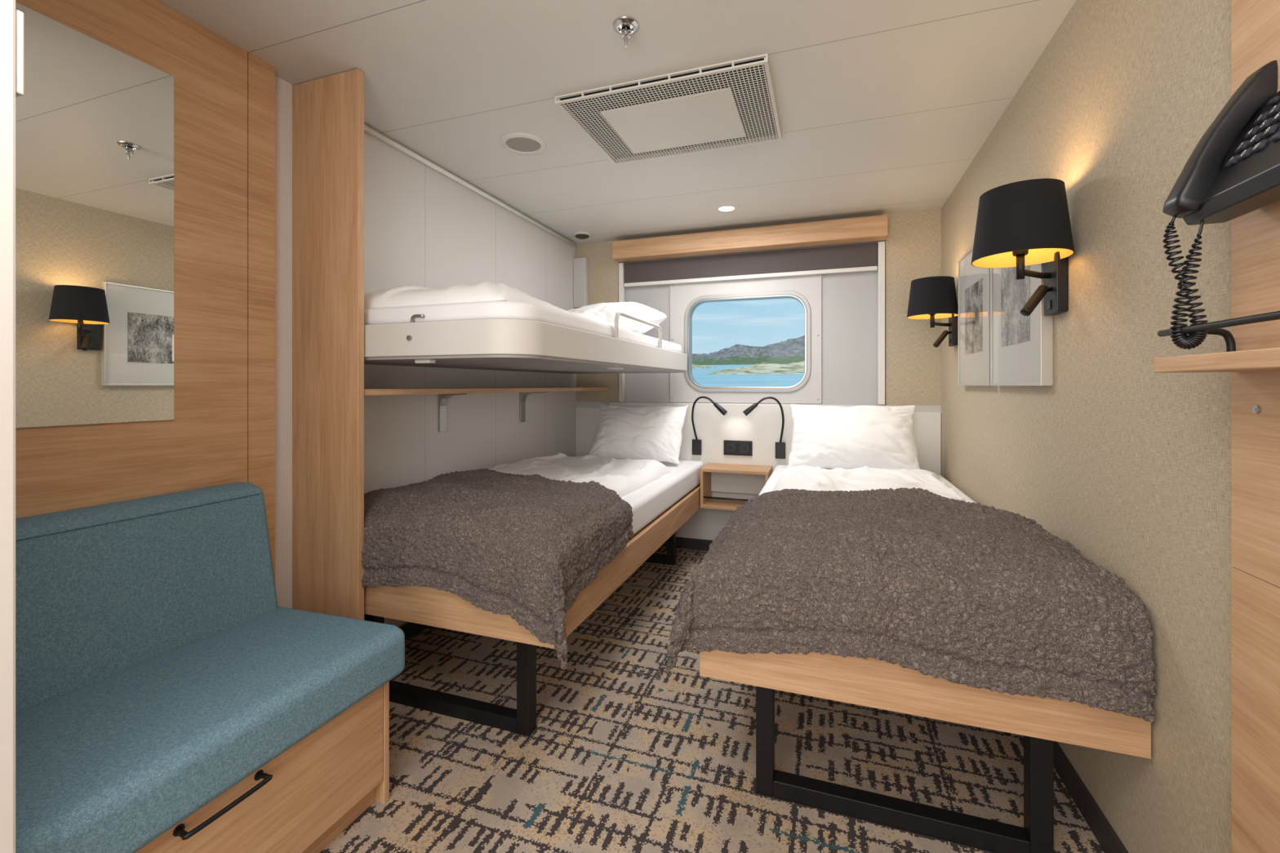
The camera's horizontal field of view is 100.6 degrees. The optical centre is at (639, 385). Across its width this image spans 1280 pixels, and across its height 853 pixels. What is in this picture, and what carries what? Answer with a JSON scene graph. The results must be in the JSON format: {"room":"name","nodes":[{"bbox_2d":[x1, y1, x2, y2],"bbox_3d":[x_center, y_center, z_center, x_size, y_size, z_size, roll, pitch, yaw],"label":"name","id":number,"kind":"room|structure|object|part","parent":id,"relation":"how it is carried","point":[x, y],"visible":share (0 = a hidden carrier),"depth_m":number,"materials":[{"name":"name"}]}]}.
{"room":"ship interior","nodes":[
{"label":"ship interior","id":0,"kind":"room"},
{"bbox_2d":[0,0,15,852],"bbox_3d":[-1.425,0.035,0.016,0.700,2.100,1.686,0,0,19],"label":"door frame","id":1,"kind":"structure","parent":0,"point":[7,7],"depth_m":0.69,"materials":[{"name":"white laminate"}]},
{"bbox_2d":[15,9,23,97],"bbox_3d":[-0.832,-0.440,0.706,0.032,0.110,0.008,0,0,19],"label":"light strip","id":2,"kind":"object","parent":1,"relation":"attached to","point":[19,15],"visible":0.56,"depth_m":0.70,"materials":[{"name":"white plastic"}]},
{"bbox_2d":[275,75,576,626],"bbox_3d":[-1.270,0.035,1.665,0.100,2.100,4.900,0,0,19],"label":"wall","id":3,"kind":"structure","parent":0,"point":[423,226],"depth_m":2.37,"materials":[{"name":"white paint"}]},
{"bbox_2d":[15,1,173,428],"bbox_3d":[-1.342,-0.369,1.177,0.005,0.923,0.532,0,0,19],"label":"mirror","id":4,"kind":"object","parent":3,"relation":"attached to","point":[95,120],"visible":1,"depth_m":1.26,"materials":[{"name":"clear glass"}]},
{"bbox_2d":[15,0,247,518],"bbox_3d":[-1.334,0.035,1.271,0.040,2.100,0.742,0,0,19],"label":"wall panel","id":5,"kind":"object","parent":3,"relation":"attached to","point":[58,468],"depth_m":1.46,"materials":[{"name":"brown wood"}]},
{"bbox_2d":[247,53,275,581],"bbox_3d":[-1.196,0.035,1.663,0.040,2.100,0.083,0,0,19],"label":"trim","id":6,"kind":"structure","parent":3,"relation":"attached to","point":[260,74],"depth_m":1.66,"materials":[{"name":"brown wood"}]},
{"bbox_2d":[398,622,429,640],"bbox_3d":[-0.808,1.050,2.811,0.012,0.070,2.108,0,0,19],"label":"baseboard","id":7,"kind":"structure","parent":3,"relation":"attached to","point":[410,629],"depth_m":2.29,"materials":[{"name":"black plastic"}]},
{"bbox_2d":[364,124,577,246],"bbox_3d":[-0.800,-0.995,2.791,0.022,0.021,2.065,0,0,19],"label":"trim","id":8,"kind":"structure","parent":3,"relation":"attached to","point":[366,128],"depth_m":2.53,"materials":[{"name":"white metal"}]},
{"bbox_2d":[364,386,608,431],"bbox_3d":[-0.689,0.113,2.744,0.279,0.204,2.060,0,0,19],"label":"wall shelf","id":9,"kind":"object","parent":3,"relation":"attached to","point":[444,393],"visible":0.96,"depth_m":2.46,"materials":[{"name":"brown wood"}]},
{"bbox_2d":[364,311,687,373],"bbox_3d":[-0.413,-0.198,2.634,0.865,0.252,2.043,0,0,19],"label":"upper berth","id":10,"kind":"object","parent":3,"relation":"attached to","point":[490,344],"visible":0.95,"depth_m":1.72,"materials":[{"name":"white paint"}]},
{"bbox_3d":[-0.708,-0.210,1.687,0.055,0.033,0.015,0,0,19],"label":"release lever","id":11,"kind":"part","parent":10,"relation":"part of","materials":[{"name":"metal"}]},
{"bbox_2d":[364,300,681,352],"bbox_3d":[-0.425,-0.230,2.643,0.835,0.060,1.975,0,0,19],"label":"mattress","id":12,"kind":"object","parent":10,"relation":"on","point":[497,308],"visible":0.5,"depth_m":1.71,"materials":[{"name":"white fabric"}]},
{"bbox_2d":[364,280,631,331],"bbox_3d":[-0.558,-0.308,2.325,0.747,0.095,1.246,0,0,19],"label":"duvet","id":13,"kind":"object","parent":12,"relation":"on","point":[406,295],"visible":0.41,"depth_m":1.74,"materials":[{"name":"white fabric"}]},
{"bbox_2d":[567,302,666,333],"bbox_3d":[-0.195,-0.391,3.217,0.657,0.232,0.477,0,0,19],"label":"pillow","id":14,"kind":"object","parent":12,"relation":"on","point":[606,311],"visible":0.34,"depth_m":3.00,"materials":[{"name":"white fabric"}]},
{"bbox_3d":[0.005,-0.259,2.574,0.019,0.129,0.657,0,0,19],"label":"guard rail","id":15,"kind":"part","parent":10,"relation":"part of","materials":[{"name":"white metal"}]},
{"bbox_2d":[158,0,1075,244],"bbox_3d":[-0.145,-1.055,1.217,2.520,0.080,5.000,0,0,19],"label":"ceiling","id":16,"kind":"structure","parent":0,"point":[884,107],"depth_m":1.77,"materials":[{"name":"white paint"}]},
{"bbox_2d":[499,133,546,155],"bbox_3d":[-0.489,-1.010,2.228,0.192,0.009,0.192,0,0,19],"label":"ceiling speaker","id":17,"kind":"object","parent":16,"relation":"attached to","point":[525,144],"visible":1,"depth_m":2.22},
{"bbox_2d":[506,137,540,151],"bbox_3d":[-0.489,-1.010,2.228,0.140,0.003,0.140,0,0,19],"label":"speaker grille","id":18,"kind":"object","parent":17,"relation":"attached to","point":[513,144],"depth_m":2.23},
{"bbox_2d":[573,231,591,239],"bbox_3d":[-0.387,-1.001,3.556,0.116,0.028,0.116,0,0,19],"label":"smoke detector","id":19,"kind":"object","parent":16,"relation":"attached to","point":[580,235],"visible":1,"depth_m":3.52,"materials":[{"name":"black plastic"}]},
{"bbox_2d":[613,16,639,47],"bbox_3d":[-0.039,-0.985,1.496,0.074,0.060,0.074,0,0,19],"label":"sprinkler","id":20,"kind":"object","parent":16,"relation":"attached to","point":[626,26],"visible":1,"depth_m":1.49,"materials":[{"name":"silver metal"}]},
{"bbox_2d":[555,53,782,164],"bbox_3d":[0.137,-1.002,2.003,0.730,0.025,0.550,0,0,19],"label":"ceiling vent","id":21,"kind":"object","parent":16,"relation":"in","point":[731,104],"visible":1,"depth_m":1.93,"materials":[{"name":"white metal"}]},
{"bbox_3d":[0.138,-0.993,2.018,0.473,0.005,0.360,0,0,19],"label":"panel","id":22,"kind":"part","parent":21,"relation":"part of","materials":[{"name":"white metal"}]},
{"bbox_2d":[711,203,741,213],"bbox_3d":[0.494,-1.012,3.033,0.164,0.007,0.164,0,0,19],"label":"recessed light","id":23,"kind":"object","parent":16,"relation":"in","point":[723,207],"visible":1,"depth_m":3.02,"materials":[{"name":"white plastic"}]},
{"bbox_2d":[320,546,1104,852],"bbox_3d":[-0.145,1.125,1.217,2.520,0.080,5.000,0,0,19],"label":"floor","id":24,"kind":"structure","parent":0,"point":[623,754],"depth_m":1.55,"materials":[{"name":"carpet"}]},
{"bbox_2d":[15,481,404,852],"bbox_3d":[-1.023,0.685,1.163,0.613,0.800,0.733,0,0,19],"label":"sofa","id":25,"kind":"object","parent":24,"relation":"on","point":[166,700],"visible":0.98,"depth_m":1.15,"materials":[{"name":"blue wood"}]},
{"bbox_3d":[-1.237,0.470,1.230,0.164,0.370,0.716,0,0,19],"label":"backrest","id":26,"kind":"part","parent":25,"relation":"part of","materials":[{"name":"blue fabric"}]},
{"bbox_2d":[15,606,404,852],"bbox_3d":[-1.022,0.696,1.163,0.610,0.126,0.733,0,0,19],"label":"seat cushion","id":27,"kind":"object","parent":25,"relation":"on","point":[111,758],"depth_m":1.04,"materials":[{"name":"blue fabric"}]},
{"bbox_3d":[-0.776,0.785,0.997,0.037,0.009,0.159,0,0,19],"label":"handle","id":28,"kind":"part","parent":25,"relation":"part of","materials":[{"name":"black metal"}]},
{"bbox_3d":[-0.782,0.891,1.063,0.020,0.257,0.663,0,0,19],"label":"drawer","id":29,"kind":"part","parent":25,"relation":"part of","materials":[{"name":"brown wood"}]},
{"bbox_3d":[-0.930,0.922,1.478,0.575,0.325,0.018,0,0,19],"label":"panel","id":30,"kind":"part","parent":25,"relation":"part of","materials":[{"name":"brown wood"}]},
{"bbox_2d":[292,68,364,620],"bbox_3d":[-1.032,0.036,1.754,0.290,2.098,0.025,0,0,19],"label":"partition panel","id":31,"kind":"object","parent":24,"relation":"on","point":[328,112],"visible":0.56,"depth_m":1.74,"materials":[{"name":"brown wood"}]},
{"bbox_2d":[364,483,700,736],"bbox_3d":[-0.346,0.855,2.628,0.935,0.460,2.040,0,0,19],"label":"bed","id":32,"kind":"object","parent":24,"relation":"on","point":[425,606],"visible":0.28,"depth_m":1.70,"materials":[{"name":"brown wood"}]},
{"bbox_3d":[-0.647,0.885,1.772,0.660,0.400,0.045,0,0,19],"label":"leg frame","id":33,"kind":"part","parent":32,"relation":"part of","materials":[{"name":"black metal"}]},
{"bbox_3d":[-0.680,0.688,1.678,0.935,0.125,0.025,0,0,19],"label":"footboard","id":34,"kind":"part","parent":32,"relation":"part of","materials":[{"name":"brown wood"}]},
{"bbox_3d":[0.089,0.688,2.489,0.022,0.125,2.014,0,0,19],"label":"rail","id":35,"kind":"part","parent":32,"relation":"part of","materials":[{"name":"brown wood"}]},
{"bbox_2d":[573,455,703,534],"bbox_3d":[-0.345,0.554,2.629,0.911,0.139,2.028,0,0,19],"label":"mattress","id":36,"kind":"object","parent":32,"relation":"on","point":[649,501],"visible":0.16,"depth_m":2.61,"materials":[{"name":"white fabric"}]},
{"bbox_2d":[360,468,633,670],"bbox_3d":[-0.567,0.559,1.908,1.015,0.415,0.686,0,0,19],"label":"throw blanket","id":37,"kind":"object","parent":36,"relation":"on","point":[523,548],"visible":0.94,"depth_m":1.65,"materials":[{"name":"fabric"}]},
{"bbox_2d":[488,453,671,497],"bbox_3d":[-0.455,0.435,2.437,0.825,0.098,1.462,0,0,19],"label":"duvet","id":38,"kind":"object","parent":36,"relation":"on","point":[624,477],"visible":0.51,"depth_m":2.65,"materials":[{"name":"white fabric"}]},
{"bbox_2d":[588,404,688,464],"bbox_3d":[-0.012,0.296,3.360,0.608,0.345,0.285,0,0,19],"label":"pillow","id":39,"kind":"object","parent":36,"relation":"on","point":[632,432],"visible":0.89,"depth_m":3.28,"materials":[{"name":"white fabric"}]},
{"bbox_3d":[-0.098,0.885,3.333,0.660,0.400,0.045,0,0,19],"label":"leg frame","id":40,"kind":"part","parent":32,"relation":"part of","materials":[{"name":"black metal"}]},
{"bbox_2d":[699,648,1151,852],"bbox_3d":[0.928,0.855,2.181,0.925,0.460,2.040,0,0,19],"label":"bed","id":41,"kind":"object","parent":24,"relation":"on","point":[872,682],"visible":0.26,"depth_m":1.23,"materials":[{"name":"brown wood"}]},
{"bbox_2d":[758,465,976,503],"bbox_3d":[0.928,0.554,2.182,0.901,0.139,2.028,0,0,19],"label":"mattress","id":42,"kind":"object","parent":41,"relation":"on","point":[774,477],"visible":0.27,"depth_m":2.67,"materials":[{"name":"white fabric"}]},
{"bbox_2d":[787,404,919,469],"bbox_3d":[1.171,0.287,2.941,0.670,0.357,0.303,0,0,19],"label":"pillow","id":43,"kind":"object","parent":42,"relation":"on","point":[828,437],"visible":0.91,"depth_m":2.86,"materials":[{"name":"white fabric"}]},
{"bbox_2d":[772,465,965,502],"bbox_3d":[0.847,0.428,1.981,0.756,0.112,1.475,0,0,19],"label":"duvet","id":44,"kind":"object","parent":42,"relation":"on","point":[817,478],"visible":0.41,"depth_m":2.22,"materials":[{"name":"white fabric"}]},
{"bbox_2d":[665,487,1156,724],"bbox_3d":[0.667,0.538,1.547,1.001,0.372,0.827,0,0,19],"label":"throw blanket","id":45,"kind":"object","parent":42,"relation":"on","point":[979,596],"visible":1,"depth_m":1.23,"materials":[{"name":"fabric"}]},
{"bbox_3d":[0.627,0.885,1.325,0.660,0.400,0.045,0,0,19],"label":"leg frame","id":46,"kind":"part","parent":41,"relation":"part of","materials":[{"name":"black metal"}]},
{"bbox_3d":[0.594,0.688,1.230,0.925,0.125,0.025,0,0,19],"label":"footboard","id":47,"kind":"part","parent":41,"relation":"part of","materials":[{"name":"brown wood"}]},
{"bbox_2d":[576,208,941,413],"bbox_3d":[0.659,0.035,3.505,2.320,2.100,0.150,0,0,19],"label":"wall","id":48,"kind":"structure","parent":0,"point":[913,242],"depth_m":3.12,"materials":[{"name":"beige paint"}]},
{"bbox_2d":[573,257,588,308],"bbox_3d":[-0.421,-0.730,3.778,0.099,0.350,0.050,0,0,19],"label":"duct cover","id":49,"kind":"object","parent":48,"relation":"attached to","point":[580,265],"visible":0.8,"depth_m":3.75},
{"bbox_2d":[661,537,712,551],"bbox_3d":[0.632,1.050,3.428,2.320,0.070,0.012,0,0,19],"label":"baseboard","id":50,"kind":"structure","parent":48,"relation":"attached to","point":[683,543],"depth_m":3.52,"materials":[{"name":"black plastic"}]},
{"bbox_2d":[670,274,821,404],"bbox_3d":[0.676,-0.296,3.492,0.980,0.818,0.082,0,0,19],"label":"window","id":51,"kind":"structure","parent":48,"relation":"in","point":[685,298],"depth_m":3.45,"materials":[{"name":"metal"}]},
{"bbox_2d":[618,240,884,404],"bbox_3d":[0.657,-0.371,3.439,1.692,0.968,0.045,0,0,19],"label":"roller blind","id":52,"kind":"object","parent":51,"relation":"attached to","point":[867,256],"visible":0.96,"depth_m":3.38,"materials":[{"name":"fabric"}]},
{"bbox_2d":[612,214,888,262],"bbox_3d":[0.633,-0.918,3.370,1.700,0.117,0.119,0,0,19],"label":"valance","id":53,"kind":"object","parent":48,"relation":"attached to","point":[868,228],"visible":1,"depth_m":3.29,"materials":[{"name":"brown wood"}]},
{"bbox_2d":[621,240,883,404],"bbox_3d":[0.673,-0.380,3.484,1.700,0.990,0.020,0,0,19],"label":"trim","id":54,"kind":"structure","parent":48,"relation":"attached to","point":[849,300],"depth_m":3.28,"materials":[{"name":"white plastic"}]},
{"bbox_2d":[575,402,941,540],"bbox_3d":[0.625,0.565,3.408,2.316,0.896,0.053,0,0,19],"label":"headboard","id":55,"kind":"object","parent":48,"relation":"attached to","point":[762,425],"visible":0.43,"depth_m":3.40,"materials":[{"name":"white laminate"}]},
{"bbox_2d":[691,395,727,455],"bbox_3d":[0.441,0.259,3.381,0.266,0.383,0.078,0,0,35],"label":"reading lamp","id":56,"kind":"object","parent":55,"relation":"attached to","point":[696,443],"visible":1,"depth_m":3.43,"materials":[{"name":"black plastic"}]},
{"bbox_2d":[700,462,772,511],"bbox_3d":[0.594,0.620,3.259,0.404,0.240,0.244,0,0,19],"label":"nightstand","id":57,"kind":"object","parent":55,"relation":"attached to","point":[707,501],"visible":0.7,"depth_m":3.21,"materials":[{"name":"brown wood"}]},
{"bbox_3d":[0.558,0.675,3.156,0.368,0.010,0.010,0,0,19],"label":"guard rail","id":58,"kind":"part","parent":57,"relation":"part of","materials":[{"name":"black metal"}]},
{"bbox_2d":[724,440,752,456],"bbox_3d":[0.621,0.396,3.371,0.180,0.094,0.018,0,0,19],"label":"power outlet","id":59,"kind":"object","parent":55,"relation":"attached to","point":[731,447],"visible":1,"depth_m":3.37,"materials":[{"name":"black plastic"}]},
{"bbox_3d":[0.632,0.401,3.398,1.780,0.568,0.039,0,0,19],"label":"raised panel","id":60,"kind":"part","parent":55,"relation":"part of","materials":[{"name":"white laminate"}]},
{"bbox_2d":[742,396,785,458],"bbox_3d":[0.764,0.259,3.269,0.265,0.383,0.079,0,0,5],"label":"reading lamp","id":61,"kind":"object","parent":55,"relation":"attached to","point":[780,446],"visible":1,"depth_m":3.25,"materials":[{"name":"black plastic"}]},
{"bbox_2d":[941,0,1232,852],"bbox_3d":[1.013,0.035,0.863,0.100,2.100,4.900,0,0,19],"label":"wall","id":62,"kind":"structure","parent":0,"point":[1124,462],"depth_m":1.15,"materials":[{"name":"beige paint"}]},
{"bbox_2d":[906,275,957,347],"bbox_3d":[1.463,-0.359,2.653,0.236,0.335,0.244,0,0,19],"label":"wall lamp","id":63,"kind":"object","parent":62,"relation":"attached to","point":[931,298],"visible":0.97,"depth_m":2.58,"materials":[{"name":"black fabric"}]},
{"bbox_3d":[1.457,-0.328,2.647,0.020,0.075,0.020,0,0,19],"label":"stem","id":64,"kind":"part","parent":63,"relation":"part of","materials":[{"name":"black metal"}]},
{"bbox_3d":[1.457,-0.436,2.647,0.228,0.182,0.228,0,0,19],"label":"lamp shade","id":65,"kind":"part","parent":63,"relation":"part of","materials":[{"name":"black fabric"}]},
{"bbox_3d":[1.515,-0.310,2.677,0.132,0.017,0.027,0,0,-23],"label":"arm","id":66,"kind":"part","parent":63,"relation":"part of","materials":[{"name":"black metal"}]},
{"bbox_2d":[957,246,990,386],"bbox_3d":[1.445,-0.298,2.288,0.030,0.597,0.505,0,0,19],"label":"picture frame","id":67,"kind":"object","parent":62,"relation":"attached to","point":[973,282],"visible":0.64,"depth_m":2.30,"materials":[{"name":"silver metal"}]},
{"bbox_2d":[964,278,982,355],"bbox_3d":[1.437,-0.288,2.291,0.001,0.297,0.283,0,0,19],"label":"print","id":68,"kind":"object","parent":67,"relation":"attached to","point":[973,290],"depth_m":2.27},
{"bbox_2d":[990,262,1053,386],"bbox_3d":[1.268,-0.298,1.786,0.030,0.597,0.510,0,0,19],"label":"picture frame","id":69,"kind":"object","parent":62,"relation":"attached to","point":[1021,346],"visible":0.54,"depth_m":1.75,"materials":[{"name":"silver metal"}]},
{"bbox_2d":[1000,265,1030,346],"bbox_3d":[1.261,-0.288,1.788,0.001,0.297,0.286,0,0,19],"label":"print","id":70,"kind":"object","parent":69,"relation":"attached to","point":[1015,294],"depth_m":1.79},
{"bbox_2d":[971,177,1074,315],"bbox_3d":[1.041,-0.359,1.450,0.236,0.335,0.244,0,0,19],"label":"wall lamp","id":71,"kind":"object","parent":62,"relation":"attached to","point":[1020,224],"visible":1,"depth_m":1.39,"materials":[{"name":"black fabric"}]},
{"bbox_3d":[1.034,-0.328,1.444,0.020,0.075,0.020,0,0,19],"label":"stem","id":72,"kind":"part","parent":71,"relation":"part of","materials":[{"name":"black metal"}]},
{"bbox_2d":[1012,249,1028,256],"bbox_3d":[1.034,-0.372,1.444,0.036,0.035,0.036,0,0,19],"label":"socket","id":73,"kind":"object","parent":71,"relation":"attached to","point":[1023,252],"depth_m":1.43,"materials":[{"name":"black metal"}]},
{"bbox_3d":[1.034,-0.436,1.444,0.228,0.182,0.228,0,0,19],"label":"lamp shade","id":74,"kind":"part","parent":71,"relation":"part of","materials":[{"name":"black fabric"}]},
{"bbox_3d":[1.092,-0.310,1.474,0.132,0.017,0.027,0,0,-23],"label":"arm","id":75,"kind":"part","parent":71,"relation":"part of","materials":[{"name":"black metal"}]},
{"bbox_2d":[1046,299,1051,309],"bbox_3d":[1.150,-0.228,1.493,0.005,0.025,0.020,0,0,19],"label":"switch","id":76,"kind":"object","parent":71,"relation":"attached to","point":[1048,301],"depth_m":1.49,"materials":[{"name":"black plastic"}]},
{"bbox_2d":[1053,741,1128,852],"bbox_3d":[0.934,1.050,0.805,0.012,0.070,4.738,0,0,19],"label":"baseboard","id":77,"kind":"structure","parent":62,"relation":"attached to","point":[1104,833],"depth_m":1.32,"materials":[{"name":"black plastic"}]},
{"bbox_2d":[1153,311,1279,373],"bbox_3d":[0.750,-0.056,0.473,0.102,0.070,0.815,0,0,19],"label":"shelf","id":78,"kind":"object","parent":62,"relation":"attached to","point":[1232,360],"visible":0.94,"depth_m":0.72,"materials":[{"name":"brown wood"}]},
{"bbox_3d":[0.749,-0.068,0.473,0.081,0.047,0.815,0,0,19],"label":"wire rail","id":79,"kind":"part","parent":78,"relation":"part of","materials":[{"name":"black metal"}]},
{"bbox_2d":[1231,0,1279,587],"bbox_3d":[0.693,-0.365,0.128,0.018,1.300,1.500,0,0,19],"label":"wall panel","id":80,"kind":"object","parent":62,"relation":"attached to","point":[1255,24],"depth_m":0.79,"materials":[{"name":"brown wood"}]},
{"bbox_2d":[1162,60,1279,349],"bbox_3d":[0.840,-0.259,0.715,0.133,0.409,0.218,0,0,19],"label":"telephone","id":81,"kind":"object","parent":80,"relation":"attached to","point":[1233,171],"visible":0.98,"depth_m":0.77,"materials":[{"name":"black plastic"}]},
{"bbox_3d":[0.835,-0.159,0.814,0.021,0.208,0.049,0,0,-38],"label":"coiled cord","id":82,"kind":"part","parent":81,"relation":"part of","materials":[{"name":"black plastic"}]},
{"bbox_2d":[1231,567,1279,852],"bbox_3d":[0.693,0.685,0.128,0.018,0.799,1.500,0,0,19],"label":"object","id":83,"kind":"structure","parent":62,"relation":"attached to","point":[1255,602],"depth_m":0.79,"materials":[{"name":"brown wood"}]},
{"bbox_2d":[1252,405,1260,413],"bbox_3d":[0.912,0.035,0.787,0.003,0.012,0.012,0,0,19],"label":"screw cover","id":84,"kind":"object","parent":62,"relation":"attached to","point":[1256,409],"visible":1,"depth_m":0.79,"materials":[{"name":"metal"}]},
{"label":"outside","id":85,"kind":"structure","parent":0,"visible":0},
{"bbox_2d":[692,335,804,364],"bbox_3d":[11.157,-2.954,54.376,75.000,4.078,14.000,0,0,19],"label":"hillside","id":86,"kind":"structure","parent":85,"point":[790,350],"depth_m":49.01,"materials":[{"name":"grey stone"}]},
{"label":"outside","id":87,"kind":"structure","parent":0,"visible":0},
{"bbox_2d":[692,364,804,386],"bbox_3d":[11.023,-1.229,31.370,140.000,2.588,57.500,0,0,19],"label":"sea","id":88,"kind":"structure","parent":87,"point":[700,375],"depth_m":8.25,"materials":[{"name":"liquid"}]},
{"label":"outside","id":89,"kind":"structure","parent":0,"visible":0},
{"bbox_2d":[706,360,804,373],"bbox_3d":[5.826,-0.271,11.679,8.750,0.712,3.100,0,0,19],"label":"shore","id":90,"kind":"structure","parent":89,"point":[762,367],"depth_m":11.67,"materials":[{"name":"beige sand"}]},
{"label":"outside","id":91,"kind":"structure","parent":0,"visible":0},
{"bbox_2d":[692,363,717,368],"bbox_3d":[-1.596,-0.565,26.529,11.400,1.299,5.000,0,0,19],"label":"shore","id":92,"kind":"structure","parent":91,"point":[694,366],"depth_m":24.10,"materials":[{"name":"beige sand"}]}
]}

